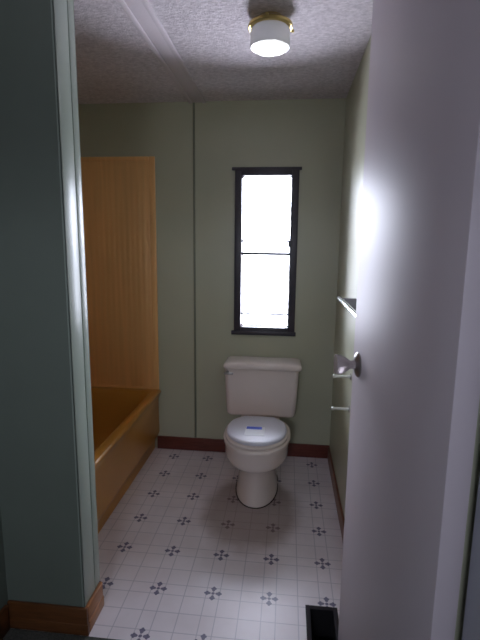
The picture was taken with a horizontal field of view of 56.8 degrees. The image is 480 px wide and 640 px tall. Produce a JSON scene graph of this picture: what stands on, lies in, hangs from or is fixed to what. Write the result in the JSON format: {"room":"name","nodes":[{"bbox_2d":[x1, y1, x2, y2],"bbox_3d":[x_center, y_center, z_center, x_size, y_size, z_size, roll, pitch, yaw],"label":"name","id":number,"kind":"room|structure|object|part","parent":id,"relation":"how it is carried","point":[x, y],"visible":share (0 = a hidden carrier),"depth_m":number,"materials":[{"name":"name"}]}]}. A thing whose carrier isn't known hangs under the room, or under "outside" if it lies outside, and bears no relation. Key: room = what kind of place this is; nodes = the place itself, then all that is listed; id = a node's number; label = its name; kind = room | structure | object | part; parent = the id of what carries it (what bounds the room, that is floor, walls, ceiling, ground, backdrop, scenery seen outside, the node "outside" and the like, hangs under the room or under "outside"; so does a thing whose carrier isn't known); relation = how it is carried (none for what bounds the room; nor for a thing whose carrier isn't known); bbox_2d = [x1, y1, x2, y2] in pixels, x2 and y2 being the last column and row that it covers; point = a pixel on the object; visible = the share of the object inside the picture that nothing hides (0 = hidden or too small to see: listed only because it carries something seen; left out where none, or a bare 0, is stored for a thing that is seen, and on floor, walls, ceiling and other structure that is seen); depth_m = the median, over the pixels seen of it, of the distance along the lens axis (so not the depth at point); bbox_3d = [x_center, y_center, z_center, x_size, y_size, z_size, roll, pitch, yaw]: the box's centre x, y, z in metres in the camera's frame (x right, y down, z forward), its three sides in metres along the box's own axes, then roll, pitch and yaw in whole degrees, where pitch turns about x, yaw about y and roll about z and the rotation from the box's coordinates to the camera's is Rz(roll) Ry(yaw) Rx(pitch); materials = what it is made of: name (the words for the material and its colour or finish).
{"room":"bathroom","nodes":[
{"label":"bathroom","id":0,"kind":"room"},
{"bbox_2d":[0,509,7,609],"bbox_3d":[-1.015,0.232,0.172,0.065,2.263,2.645,2,10,6],"label":"wall","id":1,"kind":"structure","parent":0,"point":[3,582],"depth_m":1.60,"materials":[{"name":"green paint"}]},
{"bbox_2d":[0,605,9,639],"bbox_3d":[-0.989,1.298,0.341,0.012,0.105,2.615,2,10,6],"label":"baseboard","id":2,"kind":"structure","parent":1,"relation":"attached to","point":[4,617],"depth_m":1.59,"materials":[{"name":"brown wood"}]},
{"bbox_2d":[0,0,97,606],"bbox_3d":[-1.026,0.002,1.547,0.970,2.263,0.125,2,10,6],"label":"wall","id":3,"kind":"structure","parent":0,"point":[38,492],"depth_m":1.45,"materials":[{"name":"green paint"}]},
{"bbox_2d":[7,600,89,635],"bbox_3d":[-0.700,1.086,1.619,0.309,0.108,0.016,2,10,6],"label":"baseboard","id":4,"kind":"structure","parent":3,"relation":"attached to","point":[64,619],"depth_m":1.61,"materials":[{"name":"brown wood"}]},
{"bbox_2d":[50,0,99,606],"bbox_3d":[-0.546,-0.034,1.464,0.008,2.153,0.086,2,10,6],"label":"trim","id":5,"kind":"structure","parent":3,"relation":"attached to","point":[59,19],"depth_m":1.44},
{"bbox_2d":[86,582,103,631],"bbox_3d":[-0.547,1.080,1.676,0.018,0.105,0.128,2,10,6],"label":"baseboard","id":6,"kind":"structure","parent":3,"relation":"attached to","point":[95,604],"depth_m":1.67,"materials":[{"name":"brown wood"}]},
{"bbox_2d":[2,628,116,639],"bbox_3d":[-0.491,1.394,0.266,2.379,0.052,2.694,2,10,6],"label":"carpet","id":7,"kind":"object","parent":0,"point":[12,634],"depth_m":1.60,"materials":[{"name":"grey carpet"}]},
{"bbox_2d":[14,448,342,639],"bbox_3d":[-0.430,1.042,2.378,2.044,0.050,1.576,2,10,6],"label":"floor","id":8,"kind":"structure","parent":0,"point":[181,557],"depth_m":2.05,"materials":[{"name":"tile"}]},
{"bbox_2d":[91,386,160,532],"bbox_3d":[-0.993,0.784,2.438,0.762,0.427,1.357,2,10,6],"label":"bathtub","id":9,"kind":"object","parent":8,"relation":"on","point":[125,420],"visible":0.27,"depth_m":2.65,"materials":[{"name":"brown plastic"}]},
{"bbox_2d":[223,356,301,508],"bbox_3d":[0.114,0.636,2.601,0.482,0.690,0.731,2,10,6],"label":"toilet","id":10,"kind":"object","parent":8,"relation":"on","point":[261,390],"visible":0.98,"depth_m":2.62,"materials":[{"name":"ceramic"}]},
{"bbox_2d":[244,426,264,435],"bbox_3d":[0.080,0.599,2.396,0.105,0.001,0.113,2,10,6],"label":"paper slip","id":11,"kind":"object","parent":10,"relation":"on","point":[257,431],"visible":1,"depth_m":2.39,"materials":[{"name":"white paper"}]},
{"bbox_3d":[0.092,0.625,2.443,0.344,0.016,0.397,2,10,6],"label":"seat","id":12,"kind":"part","parent":10,"relation":"part of","materials":[{"name":"plastic"}]},
{"bbox_3d":[0.092,0.603,2.442,0.328,0.020,0.378,2,10,6],"label":"seat lid","id":13,"kind":"part","parent":10,"relation":"part of","materials":[{"name":"white plastic"}]},
{"bbox_3d":[0.139,0.444,2.835,0.461,0.309,0.190,2,10,6],"label":"tank","id":14,"kind":"part","parent":10,"relation":"part of","materials":[{"name":"ceramic"}]},
{"bbox_3d":[0.145,0.272,2.801,0.482,0.038,0.213,2,10,6],"label":"tank lid","id":15,"kind":"part","parent":10,"relation":"part of","materials":[{"name":"ceramic"}]},
{"bbox_2d":[305,605,338,639],"bbox_3d":[0.307,1.223,1.648,0.124,0.160,0.230,2,10,6],"label":"floor vent","id":16,"kind":"object","parent":8,"relation":"in","point":[322,622],"visible":0.97,"depth_m":1.74,"materials":[{"name":"brown metal"}]},
{"bbox_2d":[78,98,345,447],"bbox_3d":[-0.337,-0.222,2.928,2.044,2.263,0.065,2,10,6],"label":"wall","id":17,"kind":"structure","parent":0,"point":[308,134],"depth_m":2.81,"materials":[{"name":"green paint"}]},
{"bbox_2d":[193,102,196,437],"bbox_3d":[-0.294,-0.259,2.881,0.014,2.170,0.007,2,10,6],"label":"trim","id":18,"kind":"structure","parent":17,"relation":"attached to","point":[194,221],"depth_m":2.86,"materials":[{"name":"wood"}]},
{"bbox_2d":[157,436,329,458],"bbox_3d":[0.011,0.866,3.030,1.179,0.092,0.014,2,10,6],"label":"baseboard","id":19,"kind":"structure","parent":17,"relation":"attached to","point":[163,442],"depth_m":3.04,"materials":[{"name":"red wood"}]},
{"bbox_2d":[231,167,301,335],"bbox_3d":[0.161,-0.423,2.831,0.428,1.048,0.085,2,10,6],"label":"window","id":20,"kind":"structure","parent":17,"relation":"in","point":[241,173],"depth_m":2.80,"materials":[{"name":"brown metal"}]},
{"bbox_3d":[0.151,0.086,2.884,0.418,0.026,0.018,2,10,6],"label":"sill trim","id":21,"kind":"part","parent":20,"relation":"part of","materials":[{"name":"black wood"}]},
{"bbox_3d":[0.165,-0.198,2.902,0.306,0.476,0.016,2,10,6],"label":"sash","id":22,"kind":"part","parent":20,"relation":"part of","materials":[{"name":"glass"}]},
{"bbox_3d":[0.163,-0.421,2.824,0.308,0.017,0.028,2,10,6],"label":"meeting rail","id":23,"kind":"part","parent":20,"relation":"part of","materials":[{"name":"brown metal"}]},
{"bbox_3d":[0.169,-0.656,2.808,0.306,0.480,0.016,2,10,6],"label":"sash","id":24,"kind":"part","parent":20,"relation":"part of","materials":[{"name":"glass"}]},
{"bbox_3d":[0.164,-0.926,2.715,0.428,0.018,0.016,2,10,6],"label":"head trim","id":25,"kind":"part","parent":20,"relation":"part of","materials":[{"name":"black wood"}]},
{"bbox_2d":[74,0,372,103],"bbox_3d":[-0.381,-1.030,0.655,2.379,0.080,4.270,2,10,6],"label":"ceiling","id":26,"kind":"structure","parent":0,"point":[329,40],"depth_m":2.00,"materials":[{"name":"white paint"}]},
{"bbox_2d":[117,0,205,103],"bbox_3d":[-0.479,-0.988,0.677,0.106,0.012,4.128,2,10,6],"label":"trim","id":27,"kind":"structure","parent":26,"relation":"attached to","point":[141,13],"depth_m":1.92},
{"bbox_2d":[248,11,293,55],"bbox_3d":[0.118,-1.098,1.700,0.177,0.118,0.184,2,10,6],"label":"ceiling light","id":28,"kind":"object","parent":26,"relation":"attached to","point":[269,31],"visible":1,"depth_m":1.65,"materials":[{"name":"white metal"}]},
{"bbox_3d":[0.116,-1.086,1.708,0.155,0.073,0.155,2,10,6],"label":"lamp shade","id":29,"kind":"part","parent":28,"relation":"part of","materials":[{"name":"white glass"}]},
{"bbox_2d":[330,36,479,639],"bbox_3d":[0.533,-0.018,1.769,0.065,2.263,2.090,2,10,6],"label":"wall","id":30,"kind":"structure","parent":0,"point":[357,97],"depth_m":2.22,"materials":[{"name":"green paint"}]},
{"bbox_2d":[327,447,344,540],"bbox_3d":[0.515,1.004,2.264,0.012,0.085,1.424,2,10,6],"label":"baseboard","id":31,"kind":"structure","parent":30,"relation":"attached to","point":[329,457],"depth_m":2.43,"materials":[{"name":"brown wood"}]},
{"bbox_2d":[331,406,349,412],"bbox_3d":[0.479,0.424,2.119,0.086,0.032,0.032,2,10,6],"label":"peg","id":32,"kind":"object","parent":30,"relation":"attached to","point":[332,407],"visible":1,"depth_m":2.11,"materials":[{"name":"silver metal"}]},
{"bbox_3d":[0.475,0.424,2.119,0.078,0.019,0.019,2,10,6],"label":"rod","id":33,"kind":"part","parent":32,"relation":"part of","materials":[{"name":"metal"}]},
{"bbox_2d":[333,373,351,379],"bbox_3d":[0.481,0.266,2.092,0.086,0.032,0.032,2,10,6],"label":"peg","id":34,"kind":"object","parent":30,"relation":"attached to","point":[334,375],"visible":0.99,"depth_m":2.09,"materials":[{"name":"silver metal"}]},
{"bbox_3d":[0.477,0.266,2.092,0.078,0.019,0.019,2,10,6],"label":"rod","id":35,"kind":"part","parent":34,"relation":"part of","materials":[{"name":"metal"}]},
{"bbox_2d":[337,296,356,317],"bbox_3d":[0.457,-0.032,1.759,0.082,0.062,0.578,2,10,6],"label":"wall shelf","id":36,"kind":"object","parent":30,"relation":"attached to","point":[349,304],"visible":0.38,"depth_m":1.81,"materials":[{"name":"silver metal"}]},
{"bbox_3d":[0.356,0.325,-0.293,0.120,2.263,1.995,2,10,6],"label":"wall","id":37,"kind":"structure","parent":0,"visible":0},
{"bbox_2d":[334,0,479,639],"bbox_3d":[0.328,0.207,1.027,0.113,2.030,0.649,1,9,1],"label":"door","id":38,"kind":"structure","parent":37,"relation":"in","point":[415,395],"depth_m":0.85,"materials":[{"name":"white paint"}]},
{"bbox_3d":[0.302,0.128,1.278,0.055,0.060,0.060,1,9,1],"label":"knob","id":39,"kind":"part","parent":38,"relation":"part of","materials":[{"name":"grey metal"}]},
{"bbox_2d":[462,474,479,639],"bbox_3d":[0.380,0.263,0.621,0.025,2.080,0.174,2,10,6],"label":"trim","id":40,"kind":"structure","parent":37,"relation":"attached to","point":[471,624],"depth_m":0.71,"materials":[{"name":"white paint"}]},
{"bbox_3d":[-1.396,-0.134,2.329,0.065,2.263,1.365,2,10,6],"label":"wall","id":41,"kind":"structure","parent":0,"visible":0},
{"bbox_2d":[81,156,158,388],"bbox_3d":[-0.988,-0.177,2.282,0.753,1.516,1.354,2,10,6],"label":"tub surround","id":42,"kind":"object","parent":41,"relation":"attached to","point":[119,193],"visible":0.58,"depth_m":2.92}
]}

